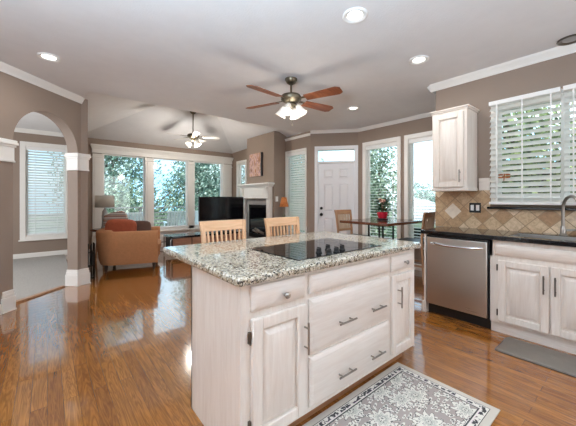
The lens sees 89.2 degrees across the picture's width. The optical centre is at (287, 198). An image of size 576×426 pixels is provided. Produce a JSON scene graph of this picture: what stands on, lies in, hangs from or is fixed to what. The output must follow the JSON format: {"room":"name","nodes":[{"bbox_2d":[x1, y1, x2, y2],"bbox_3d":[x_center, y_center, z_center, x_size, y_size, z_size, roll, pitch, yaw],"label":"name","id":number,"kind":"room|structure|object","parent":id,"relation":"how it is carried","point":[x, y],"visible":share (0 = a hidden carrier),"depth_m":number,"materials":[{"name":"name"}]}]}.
{"room":"kitchen","nodes":[
{"label":"kitchen","id":0,"kind":"room"},
{"bbox_2d":[13,132,66,253],"bbox_3d":[-6.128,-0.110,5.783,3.100,2.740,0.120,0,0,-40],"label":"wall","id":1,"kind":"structure","parent":0,"point":[23,247],"depth_m":6.16,"materials":[{"name":"beige paint"}]},
{"bbox_2d":[14,127,63,136],"bbox_3d":[-6.126,-1.438,5.670,2.960,0.085,0.056,0,0,-40],"label":"trim","id":2,"kind":"structure","parent":1,"relation":"attached to","point":[21,130],"depth_m":6.29,"materials":[{"name":"white wood"}]},
{"bbox_2d":[13,250,66,258],"bbox_3d":[-6.139,1.205,5.686,2.960,0.110,0.016,0,0,-40],"label":"baseboard","id":3,"kind":"structure","parent":1,"relation":"attached to","point":[59,252],"depth_m":6.31,"materials":[{"name":"white wood"}]},
{"bbox_2d":[18,141,66,241],"bbox_3d":[-5.310,-0.163,6.418,0.900,2.105,0.160,0,0,-40],"label":"window","id":4,"kind":"structure","parent":1,"relation":"in","point":[23,144],"depth_m":6.17,"materials":[{"name":"white wood"}]},
{"bbox_2d":[26,146,65,235],"bbox_3d":[-5.306,-0.168,6.413,0.666,1.895,0.074,0,0,-40],"label":"window blind","id":5,"kind":"object","parent":4,"relation":"attached to","point":[49,209],"visible":0.97,"depth_m":6.40,"materials":[{"name":"white plastic"}]},
{"bbox_2d":[0,71,87,303],"bbox_3d":[-3.278,-0.110,2.346,0.203,2.740,4.135,0,0,5],"label":"wall","id":6,"kind":"structure","parent":0,"point":[18,97],"depth_m":3.70,"materials":[{"name":"beige paint"}]},
{"bbox_2d":[1,289,16,313],"bbox_3d":[-3.211,1.142,3.271,0.216,0.236,0.155,0,0,6],"label":"trim","id":7,"kind":"structure","parent":6,"relation":"attached to","point":[8,301],"depth_m":3.25,"materials":[{"name":"white wood"}]},
{"bbox_2d":[0,138,18,162],"bbox_3d":[-3.225,-0.540,3.127,0.232,0.250,0.472,0,0,6],"label":"trim","id":8,"kind":"structure","parent":6,"relation":"attached to","point":[7,146],"depth_m":3.25,"materials":[{"name":"white wood"}]},
{"bbox_2d":[16,285,64,303],"bbox_3d":[-3.274,1.251,3.787,0.065,0.018,0.823,0,0,6],"label":"trim","id":9,"kind":"structure","parent":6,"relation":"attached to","point":[60,286],"depth_m":3.82,"materials":[{"name":"brown wood"}]},
{"bbox_2d":[0,61,84,103],"bbox_3d":[-3.197,-1.438,2.283,0.056,0.085,4.025,0,0,6],"label":"trim","id":10,"kind":"structure","parent":6,"relation":"attached to","point":[4,67],"depth_m":3.59,"materials":[{"name":"white wood"}]},
{"bbox_2d":[64,153,90,170],"bbox_3d":[-3.108,-0.540,4.295,0.279,0.250,0.239,0,0,18],"label":"trim","id":11,"kind":"structure","parent":6,"relation":"attached to","point":[74,161],"depth_m":4.22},
{"bbox_2d":[65,268,90,286],"bbox_3d":[-3.108,1.142,4.295,0.273,0.236,0.234,0,0,18],"label":"trim","id":12,"kind":"structure","parent":6,"relation":"attached to","point":[73,278],"depth_m":4.22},
{"bbox_2d":[88,138,231,248],"bbox_3d":[-3.264,-0.110,7.819,4.150,2.740,0.120,0,0,-40],"label":"wall","id":13,"kind":"structure","parent":0,"point":[90,140],"depth_m":7.06,"materials":[{"name":"beige paint"}]},
{"bbox_2d":[102,153,146,220],"bbox_3d":[-4.016,-0.158,7.179,0.965,1.895,0.132,0,0,-40],"label":"window","id":14,"kind":"structure","parent":13,"relation":"in","point":[144,158],"depth_m":7.42,"materials":[{"name":"white wood"}]},
{"bbox_2d":[92,225,199,241],"bbox_3d":[-3.100,0.930,7.829,3.575,0.380,0.075,0,0,-40],"label":"trim","id":15,"kind":"structure","parent":13,"relation":"attached to","point":[174,229],"depth_m":7.88,"materials":[{"name":"white wood"}]},
{"bbox_2d":[90,144,232,163],"bbox_3d":[-3.100,-1.163,7.812,3.635,0.195,0.100,0,0,-40],"label":"trim","id":16,"kind":"structure","parent":13,"relation":"attached to","point":[96,148],"depth_m":7.55,"materials":[{"name":"white wood"}]},
{"bbox_2d":[92,153,231,248],"bbox_3d":[-3.108,0.050,7.838,3.599,2.200,0.050,0,0,-40],"label":"trim","id":17,"kind":"structure","parent":13,"relation":"attached to","point":[97,159],"depth_m":7.46,"materials":[{"name":"white wood"}]},
{"bbox_2d":[153,158,187,226],"bbox_3d":[-3.167,-0.158,7.879,0.947,1.895,0.132,0,0,-40],"label":"window","id":18,"kind":"structure","parent":13,"relation":"in","point":[186,162],"depth_m":8.12,"materials":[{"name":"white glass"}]},
{"bbox_2d":[193,161,222,224],"bbox_3d":[-2.340,-0.158,8.561,0.920,1.895,0.132,0,0,-40],"label":"window","id":19,"kind":"structure","parent":13,"relation":"in","point":[220,164],"depth_m":8.79,"materials":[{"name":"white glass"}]},
{"bbox_2d":[83,92,298,153],"bbox_3d":[-2.239,-1.671,6.591,4.130,0.627,3.320,0,0,-40],"label":"vaulted ceiling","id":20,"kind":"structure","parent":0,"point":[109,117],"depth_m":6.86,"materials":[{"name":"white paint"}]},
{"bbox_2d":[168,111,219,146],"bbox_3d":[-2.161,-1.535,6.564,1.098,0.900,1.126,0,0,-40],"label":"ceiling fan","id":21,"kind":"object","parent":20,"relation":"hanging from","point":[194,135],"visible":0.99,"depth_m":6.58,"materials":[{"name":"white metal"}]},
{"bbox_2d":[247,131,285,235],"bbox_3d":[-0.562,-0.160,7.358,0.366,2.840,1.190,0,0,-40],"label":"wall","id":22,"kind":"structure","parent":0,"point":[272,144],"depth_m":6.92,"materials":[{"name":"beige paint"}]},
{"bbox_2d":[249,152,262,176],"bbox_3d":[-0.806,-0.855,7.329,0.046,0.580,0.545,0,0,-40],"label":"painting","id":23,"kind":"object","parent":22,"relation":"attached to","point":[255,160],"visible":1,"depth_m":7.27},
{"bbox_2d":[232,131,309,232],"bbox_3d":[-0.607,-0.110,7.764,0.120,2.740,3.585,0,0,-40],"label":"wall","id":24,"kind":"structure","parent":0,"point":[304,142],"depth_m":6.67,"materials":[{"name":"beige paint"}]},
{"bbox_2d":[236,160,246,196],"bbox_3d":[-1.335,-0.142,8.600,0.160,1.975,0.610,0,0,-40],"label":"window","id":25,"kind":"structure","parent":24,"relation":"in","point":[241,166],"depth_m":8.73,"materials":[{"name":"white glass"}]},
{"bbox_2d":[285,148,306,234],"bbox_3d":[0.204,-0.142,6.732,0.160,1.975,0.770,0,0,-40],"label":"window","id":26,"kind":"structure","parent":24,"relation":"in","point":[302,149],"depth_m":6.87,"materials":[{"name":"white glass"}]},
{"bbox_2d":[287,151,304,232],"bbox_3d":[0.200,-0.145,6.729,0.072,1.850,0.620,0,0,-40],"label":"window blind","id":27,"kind":"object","parent":26,"relation":"attached to","point":[301,200],"visible":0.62,"depth_m":6.71,"materials":[{"name":"white plastic"}]},
{"bbox_2d":[285,133,309,140],"bbox_3d":[0.203,-1.405,6.663,0.031,0.051,0.855,0,0,-40],"label":"trim","id":28,"kind":"structure","parent":24,"relation":"attached to","point":[307,134],"depth_m":6.64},
{"bbox_2d":[310,129,357,133],"bbox_3d":[0.981,-1.447,6.238,1.010,0.066,0.039,0,0,10],"label":"trim","id":29,"kind":"structure","parent":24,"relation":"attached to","point":[334,130],"depth_m":6.24,"materials":[{"name":"white wood"}]},
{"bbox_2d":[0,0,575,132],"bbox_3d":[-0.809,-1.540,3.104,7.900,0.120,11.020,0,0,-40],"label":"ceiling","id":30,"kind":"structure","parent":0,"point":[199,56],"depth_m":2.87,"materials":[{"name":"white paint"}]},
{"bbox_2d":[36,52,60,61],"bbox_3d":[-2.489,-1.473,3.041,0.200,0.014,0.200,0,0,-40],"label":"recessed light","id":31,"kind":"object","parent":30,"relation":"in","point":[45,56],"visible":1,"depth_m":3.03,"materials":[{"name":"white"}]},
{"bbox_2d":[246,76,342,125],"bbox_3d":[0.040,-1.192,3.550,1.176,0.575,0.875,0,0,-3],"label":"ceiling fan","id":32,"kind":"object","parent":30,"relation":"hanging from","point":[290,99],"visible":1,"depth_m":3.52,"materials":[{"name":"brown wood"}]},
{"bbox_2d":[347,106,358,110],"bbox_3d":[1.061,-1.473,4.750,0.200,0.014,0.200,0,0,-40],"label":"recessed light","id":33,"kind":"object","parent":30,"relation":"in","point":[351,108],"visible":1,"depth_m":4.75,"materials":[{"name":"white"}]},
{"bbox_2d":[342,7,367,22],"bbox_3d":[0.539,-1.473,2.349,0.200,0.014,0.200,0,0,-40],"label":"recessed light","id":34,"kind":"object","parent":30,"relation":"in","point":[352,15],"visible":1,"depth_m":2.34,"materials":[{"name":"white"}]},
{"bbox_2d":[409,55,428,64],"bbox_3d":[1.389,-1.473,3.102,0.200,0.014,0.200,0,0,-40],"label":"recessed light","id":35,"kind":"object","parent":30,"relation":"in","point":[420,59],"visible":1,"depth_m":3.09,"materials":[{"name":"white glass"}]},
{"bbox_2d":[556,34,575,45],"bbox_3d":[2.619,-1.473,2.703,0.200,0.014,0.200,0,0,-40],"label":"recessed light","id":36,"kind":"object","parent":30,"relation":"in","point":[571,39],"visible":1,"depth_m":2.72,"materials":[{"name":"grey metal"}]},
{"bbox_2d":[0,247,575,425],"bbox_3d":[-0.809,1.320,3.104,7.900,0.120,11.020,0,0,-40],"label":"floor","id":37,"kind":"structure","parent":0,"point":[114,349],"depth_m":2.29,"materials":[{"name":"brown wood"}]},
{"bbox_2d":[13,254,66,299],"bbox_3d":[-4.332,1.253,3.447,2.900,0.014,5.770,0,0,-40],"label":"floor","id":38,"kind":"structure","parent":37,"relation":"on","point":[33,275],"depth_m":4.82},
{"bbox_2d":[88,242,94,278],"bbox_3d":[-3.137,0.980,4.646,0.095,0.560,0.176,0,0,-40],"label":"magazine rack","id":39,"kind":"object","parent":37,"relation":"on","point":[91,253],"visible":0.79,"depth_m":4.60,"materials":[{"name":"black metal"}]},
{"bbox_2d":[90,228,100,260],"bbox_3d":[-3.830,0.943,6.109,0.520,0.636,0.520,0,0,-40],"label":"end table","id":40,"kind":"object","parent":37,"relation":"on","point":[96,229],"visible":0.3,"depth_m":5.92,"materials":[{"name":"brown wood"}]},
{"bbox_2d":[95,195,114,228],"bbox_3d":[-3.830,0.262,6.109,0.356,0.724,0.356,0,0,-40],"label":"table lamp","id":41,"kind":"object","parent":40,"relation":"on","point":[101,201],"visible":0.82,"depth_m":5.98,"materials":[{"name":"grey fabric"}]},
{"bbox_2d":[96,226,160,272],"bbox_3d":[-2.940,0.895,5.451,1.032,0.730,0.944,0,0,-21],"label":"armchair","id":42,"kind":"object","parent":37,"relation":"on","point":[122,247],"visible":0.91,"depth_m":5.04,"materials":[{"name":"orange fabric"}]},
{"bbox_2d":[103,211,127,225],"bbox_3d":[-3.183,0.460,5.433,0.437,0.470,0.148,0,0,-30],"label":"throw pillow","id":43,"kind":"object","parent":42,"relation":"on","point":[119,214],"visible":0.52,"depth_m":5.40,"materials":[{"name":"beige fabric"}]},
{"bbox_2d":[105,219,136,231],"bbox_3d":[-3.018,0.560,5.282,0.506,0.409,0.196,0,0,-24],"label":"throw pillow","id":44,"kind":"object","parent":42,"relation":"on","point":[116,225],"visible":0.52,"depth_m":5.21,"materials":[{"name":"orange fabric"}]},
{"bbox_2d":[135,221,150,230],"bbox_3d":[-2.918,0.605,5.717,0.440,0.360,0.128,0,0,-17],"label":"throw pillow","id":45,"kind":"object","parent":42,"relation":"on","point":[141,225],"visible":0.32,"depth_m":5.70,"materials":[{"name":"brown fabric"}]},
{"bbox_2d":[158,239,160,250],"bbox_3d":[-2.869,0.880,5.479,0.880,0.160,0.650,0,0,-21],"label":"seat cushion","id":46,"kind":"object","parent":42,"relation":"on","point":[159,241],"depth_m":5.40,"materials":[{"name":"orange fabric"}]},
{"bbox_2d":[163,229,241,258],"bbox_3d":[-1.902,1.024,6.882,1.860,0.459,0.520,0,0,-40],"label":"tv stand","id":47,"kind":"object","parent":37,"relation":"on","point":[195,237],"visible":0.41,"depth_m":6.45,"materials":[{"name":"brown wood"}]},
{"bbox_2d":[198,197,242,232],"bbox_3d":[-1.619,0.370,7.167,1.190,0.850,0.240,0,0,-40],"label":"television","id":48,"kind":"object","parent":47,"relation":"on","point":[209,208],"visible":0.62,"depth_m":7.10,"materials":[{"name":"black plastic"}]},
{"bbox_2d":[199,219,245,242],"bbox_3d":[-0.452,0.728,2.506,0.458,1.064,0.502,0,0,-40],"label":"bar stool","id":49,"kind":"object","parent":37,"relation":"on","point":[218,225],"visible":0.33,"depth_m":2.66,"materials":[{"name":"brown wood"}]},
{"bbox_2d":[236,182,274,238],"bbox_3d":[-0.838,0.442,7.247,0.200,1.637,1.430,0,0,-40],"label":"fireplace","id":50,"kind":"object","parent":37,"relation":"on","point":[257,197],"visible":0.68,"depth_m":7.22,"materials":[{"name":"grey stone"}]},
{"bbox_2d":[236,182,274,187],"bbox_3d":[-0.838,-0.331,7.247,0.200,0.092,1.430,0,0,-40],"label":"mantel shelf","id":51,"kind":"object","parent":50,"relation":"attached to","point":[255,185],"depth_m":7.02,"materials":[{"name":"white wood"}]},
{"bbox_2d":[264,217,299,236],"bbox_3d":[0.076,0.728,2.942,0.458,1.064,0.502,0,0,-40],"label":"bar stool","id":52,"kind":"object","parent":37,"relation":"on","point":[278,221],"visible":0.31,"depth_m":3.10,"materials":[{"name":"brown wood"}]},
{"bbox_2d":[191,249,413,425],"bbox_3d":[0.230,0.824,2.022,1.583,0.873,0.642,0,0,-40],"label":"kitchen island","id":53,"kind":"object","parent":37,"relation":"on","point":[277,352],"visible":0.99,"depth_m":1.58,"materials":[{"name":"whitewashed oak"},{"name":"speckled granite"},{"name":"brushed nickel"}]},
{"bbox_2d":[163,231,420,286],"bbox_3d":[0.081,0.365,2.206,1.659,0.040,1.078,0,0,-40],"label":"island countertop","id":54,"kind":"structure","parent":53,"relation":"on","point":[233,262],"depth_m":1.78,"materials":[{"name":"stone"}]},
{"bbox_2d":[249,238,381,260],"bbox_3d":[0.212,0.324,2.077,0.820,0.041,0.534,0,0,-40],"label":"cooktop","id":55,"kind":"object","parent":54,"relation":"in","point":[303,250],"visible":1,"depth_m":2.00,"materials":[{"name":"black glass"}]},
{"bbox_2d":[334,209,370,236],"bbox_3d":[1.138,0.728,5.152,0.448,1.064,0.502,0,0,-40],"label":"dining chair","id":56,"kind":"object","parent":37,"relation":"on","point":[339,214],"visible":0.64,"depth_m":5.29,"materials":[{"name":"wood"}]},
{"bbox_2d":[340,218,421,238],"bbox_3d":[1.549,0.805,4.802,1.100,0.910,0.880,0,0,-40],"label":"dining table","id":57,"kind":"object","parent":37,"relation":"on","point":[392,222],"visible":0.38,"depth_m":4.59,"materials":[{"name":"brown wood"}]},
{"bbox_2d":[374,198,389,220],"bbox_3d":[1.539,0.166,4.770,0.278,0.366,0.275,0,0,-40],"label":"potted plant","id":58,"kind":"object","parent":57,"relation":"on","point":[382,216],"visible":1,"depth_m":4.73,"materials":[{"name":"green plant"}]},
{"bbox_2d":[302,362,499,425],"bbox_3d":[0.503,1.255,1.536,1.420,0.009,0.660,0,0,-40],"label":"rug","id":59,"kind":"object","parent":37,"relation":"on","point":[400,395],"visible":1,"depth_m":1.76,"materials":[{"name":"grey fabric"}]},
{"bbox_2d":[396,212,434,284],"bbox_3d":[1.997,0.728,4.561,0.448,1.064,0.502,0,0,-43],"label":"dining chair","id":60,"kind":"object","parent":37,"relation":"on","point":[428,220],"visible":0.5,"depth_m":4.33,"materials":[{"name":"brown wood"}]},
{"bbox_2d":[422,234,428,311],"bbox_3d":[1.754,0.824,3.458,0.626,0.873,0.040,0,0,-40],"label":"cabinet end panel","id":61,"kind":"object","parent":37,"relation":"on","point":[425,305],"visible":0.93,"depth_m":3.26,"materials":[{"name":"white wood"}]},
{"bbox_2d":[427,234,490,328],"bbox_3d":[1.937,0.827,3.193,0.669,0.866,0.592,0,0,-40],"label":"dishwasher","id":62,"kind":"object","parent":37,"relation":"on","point":[458,268],"visible":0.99,"depth_m":2.98,"materials":[{"name":"silver metal"}]},
{"bbox_2d":[490,240,575,354],"bbox_3d":[2.457,0.824,2.580,0.658,0.873,0.995,0,0,-40],"label":"base cabinet","id":63,"kind":"object","parent":37,"relation":"on","point":[533,286],"visible":0.99,"depth_m":2.53,"materials":[{"name":"white wood"}]},
{"bbox_2d":[421,226,575,246],"bbox_3d":[2.268,0.365,2.832,0.632,0.040,1.685,0,0,-40],"label":"countertop","id":64,"kind":"structure","parent":63,"relation":"on","point":[501,235],"depth_m":2.86,"materials":[{"name":"black stone"}]},
{"bbox_2d":[511,233,575,240],"bbox_3d":[2.470,0.436,2.542,0.351,0.177,0.816,0,0,-40],"label":"sink","id":65,"kind":"object","parent":64,"relation":"in","point":[518,234],"visible":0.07,"depth_m":2.79,"materials":[{"name":"silver metal"}]},
{"bbox_2d":[559,195,575,235],"bbox_3d":[2.615,0.153,2.664,0.117,0.383,0.237,0,0,6],"label":"faucet","id":66,"kind":"object","parent":64,"relation":"on","point":[563,230],"visible":1,"depth_m":2.74,"materials":[{"name":"silver metal"}]},
{"bbox_2d":[495,337,575,377],"bbox_3d":[2.159,1.252,2.184,0.366,0.016,0.951,0,0,-40],"label":"floor mat","id":67,"kind":"object","parent":37,"relation":"on","point":[548,358],"visible":1,"depth_m":2.32,"materials":[{"name":"grey fabric"}]},
{"bbox_3d":[-0.082,0.885,6.671,0.360,0.750,0.400,0,0,-39],"label":"console table","id":68,"kind":"object","parent":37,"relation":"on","visible":0},
{"bbox_2d":[279,197,288,216],"bbox_3d":[-0.090,0.220,6.665,0.216,0.579,0.216,0,0,-40],"label":"table lamp","id":69,"kind":"object","parent":68,"relation":"on","point":[283,203],"visible":0.77,"depth_m":6.61,"materials":[{"name":"orange fabric"}]},
{"bbox_2d":[310,132,357,231],"bbox_3d":[0.995,-0.110,6.317,1.010,2.740,0.120,0,0,10],"label":"wall","id":70,"kind":"structure","parent":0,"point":[350,138],"depth_m":6.32,"materials":[{"name":"beige paint"}]},
{"bbox_2d":[315,145,357,233],"bbox_3d":[1.038,0.062,6.297,0.918,2.395,0.145,0,0,10],"label":"door","id":71,"kind":"structure","parent":70,"relation":"attached to","point":[336,182],"depth_m":6.29,"materials":[{"name":"white wood"}]},
{"bbox_2d":[358,116,431,263],"bbox_3d":[2.203,-0.110,5.393,0.120,2.740,2.120,0,0,-40],"label":"wall","id":72,"kind":"structure","parent":0,"point":[423,124],"depth_m":5.46,"materials":[{"name":"beige paint"}]},
{"bbox_2d":[362,136,400,238],"bbox_3d":[1.854,-0.145,5.769,0.160,2.040,0.890,0,0,-40],"label":"window","id":73,"kind":"structure","parent":72,"relation":"in","point":[365,158],"depth_m":6.01,"materials":[{"name":"white wood"}]},
{"bbox_2d":[366,142,396,239],"bbox_3d":[1.849,-0.147,5.765,0.062,1.855,0.680,0,0,-40],"label":"window blind","id":74,"kind":"object","parent":73,"relation":"attached to","point":[392,144],"visible":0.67,"depth_m":5.73,"materials":[{"name":"white plastic"}]},
{"bbox_2d":[358,111,434,131],"bbox_3d":[2.141,-1.447,5.342,0.039,0.066,2.120,0,0,-40],"label":"trim","id":75,"kind":"structure","parent":72,"relation":"attached to","point":[424,115],"depth_m":5.48,"materials":[{"name":"white wood"}]},
{"bbox_2d":[404,131,431,249],"bbox_3d":[2.438,-0.145,5.060,0.160,2.040,0.888,0,0,-40],"label":"window","id":76,"kind":"structure","parent":72,"relation":"in","point":[408,175],"depth_m":5.32,"materials":[{"name":"white wood"}]},
{"bbox_2d":[409,136,434,237],"bbox_3d":[2.433,-0.147,5.057,0.062,1.855,0.678,0,0,-40],"label":"window blind","id":77,"kind":"object","parent":76,"relation":"attached to","point":[424,139],"visible":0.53,"depth_m":5.19,"materials":[{"name":"white plastic"}]},
{"bbox_2d":[414,263,421,270],"bbox_3d":[2.150,1.205,5.349,0.016,0.110,2.120,0,0,-40],"label":"baseboard","id":78,"kind":"structure","parent":72,"relation":"attached to","point":[415,268],"depth_m":5.16,"materials":[{"name":"white wood"}]},
{"bbox_2d":[436,52,575,233],"bbox_3d":[3.326,-0.110,2.159,0.120,2.740,4.300,0,0,-40],"label":"wall","id":79,"kind":"structure","parent":0,"point":[559,71],"depth_m":3.27,"materials":[{"name":"beige paint"}]},
{"bbox_2d":[445,203,460,217],"bbox_3d":[2.037,0.148,3.608,0.005,0.192,0.192,0,0,-40],"label":"accent tile","id":80,"kind":"structure","parent":79,"relation":"attached to","point":[452,210],"depth_m":3.61,"materials":[{"name":"beige tile"}]},
{"bbox_2d":[429,104,479,191],"bbox_3d":[1.948,-0.564,3.436,0.381,0.944,0.427,0,0,-40],"label":"upper cabinet","id":81,"kind":"object","parent":79,"relation":"attached to","point":[454,129],"visible":1,"depth_m":3.32,"materials":[{"name":"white wood"}]},
{"bbox_2d":[469,203,480,212],"bbox_3d":[2.189,0.102,3.418,0.010,0.115,0.120,0,0,-40],"label":"wall outlet","id":82,"kind":"object","parent":79,"relation":"attached to","point":[473,207],"visible":1,"depth_m":3.41,"materials":[{"name":"black plastic"}]},
{"bbox_2d":[479,178,489,189],"bbox_3d":[2.255,-0.170,3.349,0.020,0.140,0.110,0,0,-40],"label":"trim","id":83,"kind":"structure","parent":79,"relation":"attached to","point":[484,183],"depth_m":3.34,"materials":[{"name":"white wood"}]},
{"bbox_2d":[427,43,575,93],"bbox_3d":[3.454,-1.438,2.337,0.656,0.085,4.412,0,0,-40],"label":"trim","id":84,"kind":"structure","parent":79,"relation":"attached to","point":[559,51],"depth_m":3.17,"materials":[{"name":"white wood"}]},
{"bbox_2d":[435,190,575,234],"bbox_3d":[2.480,0.120,3.082,0.012,0.450,1.800,0,0,-40],"label":"backsplash","id":85,"kind":"structure","parent":79,"relation":"attached to","point":[536,221],"depth_m":3.29,"materials":[{"name":"tile"}]},
{"bbox_2d":[487,207,575,210],"bbox_3d":[2.662,0.099,2.826,0.054,0.022,1.255,0,0,-40],"label":"trim","id":86,"kind":"structure","parent":79,"relation":"attached to","point":[521,208],"depth_m":3.00,"materials":[{"name":"black stone"}]},
{"bbox_2d":[491,89,575,201],"bbox_3d":[2.721,-0.505,2.868,0.132,1.130,1.205,0,0,-40],"label":"window","id":87,"kind":"structure","parent":79,"relation":"in","point":[562,98],"depth_m":2.95,"materials":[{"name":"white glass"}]},
{"bbox_2d":[489,87,561,204],"bbox_3d":[2.441,-0.507,3.038,0.084,1.135,0.588,0,0,-40],"label":"window blind","id":88,"kind":"object","parent":87,"relation":"attached to","point":[557,90],"visible":1,"depth_m":3.01,"materials":[{"name":"white plastic"}]},
{"bbox_2d":[498,174,509,180],"bbox_3d":[2.318,-0.231,3.131,0.014,0.078,0.113,0,0,-40],"label":"ornament","id":89,"kind":"object","parent":88,"relation":"attached to","point":[503,177],"visible":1,"depth_m":3.13,"materials":[{"name":"orange metal"}]},
{"bbox_2d":[563,83,575,204],"bbox_3d":[2.832,-0.507,2.568,0.078,1.135,0.600,0,0,-40],"label":"window blind","id":90,"kind":"object","parent":87,"relation":"attached to","point":[571,87],"visible":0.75,"depth_m":2.76,"materials":[{"name":"white plastic"}]},
{"label":"outside","id":91,"kind":"structure","parent":0,"visible":0},
{"bbox_2d":[28,211,178,231],"bbox_3d":[-7.508,3.010,32.690,110.000,0.300,80.000,0,0,-40],"label":"ground","id":92,"kind":"structure","parent":91,"point":[162,211],"depth_m":34.09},
{"bbox_2d":[48,152,168,222],"bbox_3d":[-8.236,-1.048,13.746,3.856,7.868,4.542,0,0,12],"label":"tree","id":93,"kind":"object","parent":92,"relation":"on","point":[110,182],"visible":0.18,"depth_m":13.49,"materials":[{"name":"green plant"}]},
{"bbox_2d":[104,179,184,225],"bbox_3d":[-5.750,1.253,11.549,4.416,4.050,2.056,0,0,-42],"label":"tree","id":94,"kind":"object","parent":92,"relation":"on","point":[120,203],"visible":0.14,"depth_m":11.10,"materials":[{"name":"green plant"}]},
{"bbox_2d":[159,161,219,220],"bbox_3d":[-5.154,-0.806,16.460,3.798,7.956,3.519,0,0,-6],"label":"tree","id":95,"kind":"object","parent":92,"relation":"on","point":[205,185],"visible":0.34,"depth_m":15.86,"materials":[{"name":"green plant"}]},
{"bbox_2d":[298,157,323,231],"bbox_3d":[0.374,-0.334,15.445,3.039,6.528,3.658,0,0,-40],"label":"tree","id":96,"kind":"object","parent":92,"relation":"on","point":[301,157],"visible":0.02,"depth_m":14.76,"materials":[{"name":"green plant"}]},
{"bbox_2d":[370,147,396,237],"bbox_3d":[2.923,0.374,10.491,2.043,5.603,2.504,0,0,-12],"label":"tree","id":97,"kind":"object","parent":92,"relation":"on","point":[381,173],"visible":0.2,"depth_m":9.97,"materials":[{"name":"green plant"}]},
{"bbox_2d":[389,199,435,238],"bbox_3d":[6.881,1.435,15.392,4.600,2.850,4.600,0,0,-40],"label":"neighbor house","id":98,"kind":"structure","parent":92,"relation":"on","point":[417,202],"depth_m":14.14,"materials":[{"name":"white"}]},
{"bbox_2d":[391,182,434,204],"bbox_3d":[9.880,0.904,20.410,6.595,4.355,5.800,0,0,23],"label":"tree","id":99,"kind":"object","parent":92,"relation":"on","point":[431,197],"visible":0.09,"depth_m":19.99,"materials":[{"name":"green plant"}]},
{"bbox_2d":[502,101,575,196],"bbox_3d":[5.316,0.064,6.756,3.059,5.605,3.092,0,0,-40],"label":"tree","id":100,"kind":"object","parent":92,"relation":"on","point":[542,108],"visible":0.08,"depth_m":6.07,"materials":[{"name":"green plant"}]},
{"bbox_3d":[-4.259,2.120,9.254,11.200,1.480,2.700,0,0,-39],"label":"deck","id":101,"kind":"object","parent":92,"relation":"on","visible":0},
{"bbox_2d":[37,206,197,228],"bbox_3d":[-5.051,0.828,10.215,11.100,1.105,0.130,0,0,-40],"label":"deck railing","id":102,"kind":"object","parent":101,"relation":"on","point":[140,208],"visible":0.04,"depth_m":10.47,"materials":[{"name":"grey wood"}]},
{"bbox_2d":[127,212,142,220],"bbox_3d":[-4.636,0.885,8.712,0.700,0.992,0.610,0,0,40],"label":"patio chair","id":103,"kind":"object","parent":101,"relation":"on","point":[139,215],"visible":0.1,"depth_m":8.48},
{"bbox_2d":[163,211,184,225],"bbox_3d":[-3.748,0.885,9.638,0.610,0.992,0.700,0,0,-32],"label":"patio chair","id":104,"kind":"object","parent":101,"relation":"on","point":[174,219],"visible":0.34,"depth_m":9.40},
{"bbox_2d":[195,211,198,223],"bbox_3d":[-3.218,0.885,10.140,0.700,0.992,0.610,0,0,38],"label":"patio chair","id":105,"kind":"object","parent":101,"relation":"on","point":[196,212],"visible":0.1,"depth_m":9.86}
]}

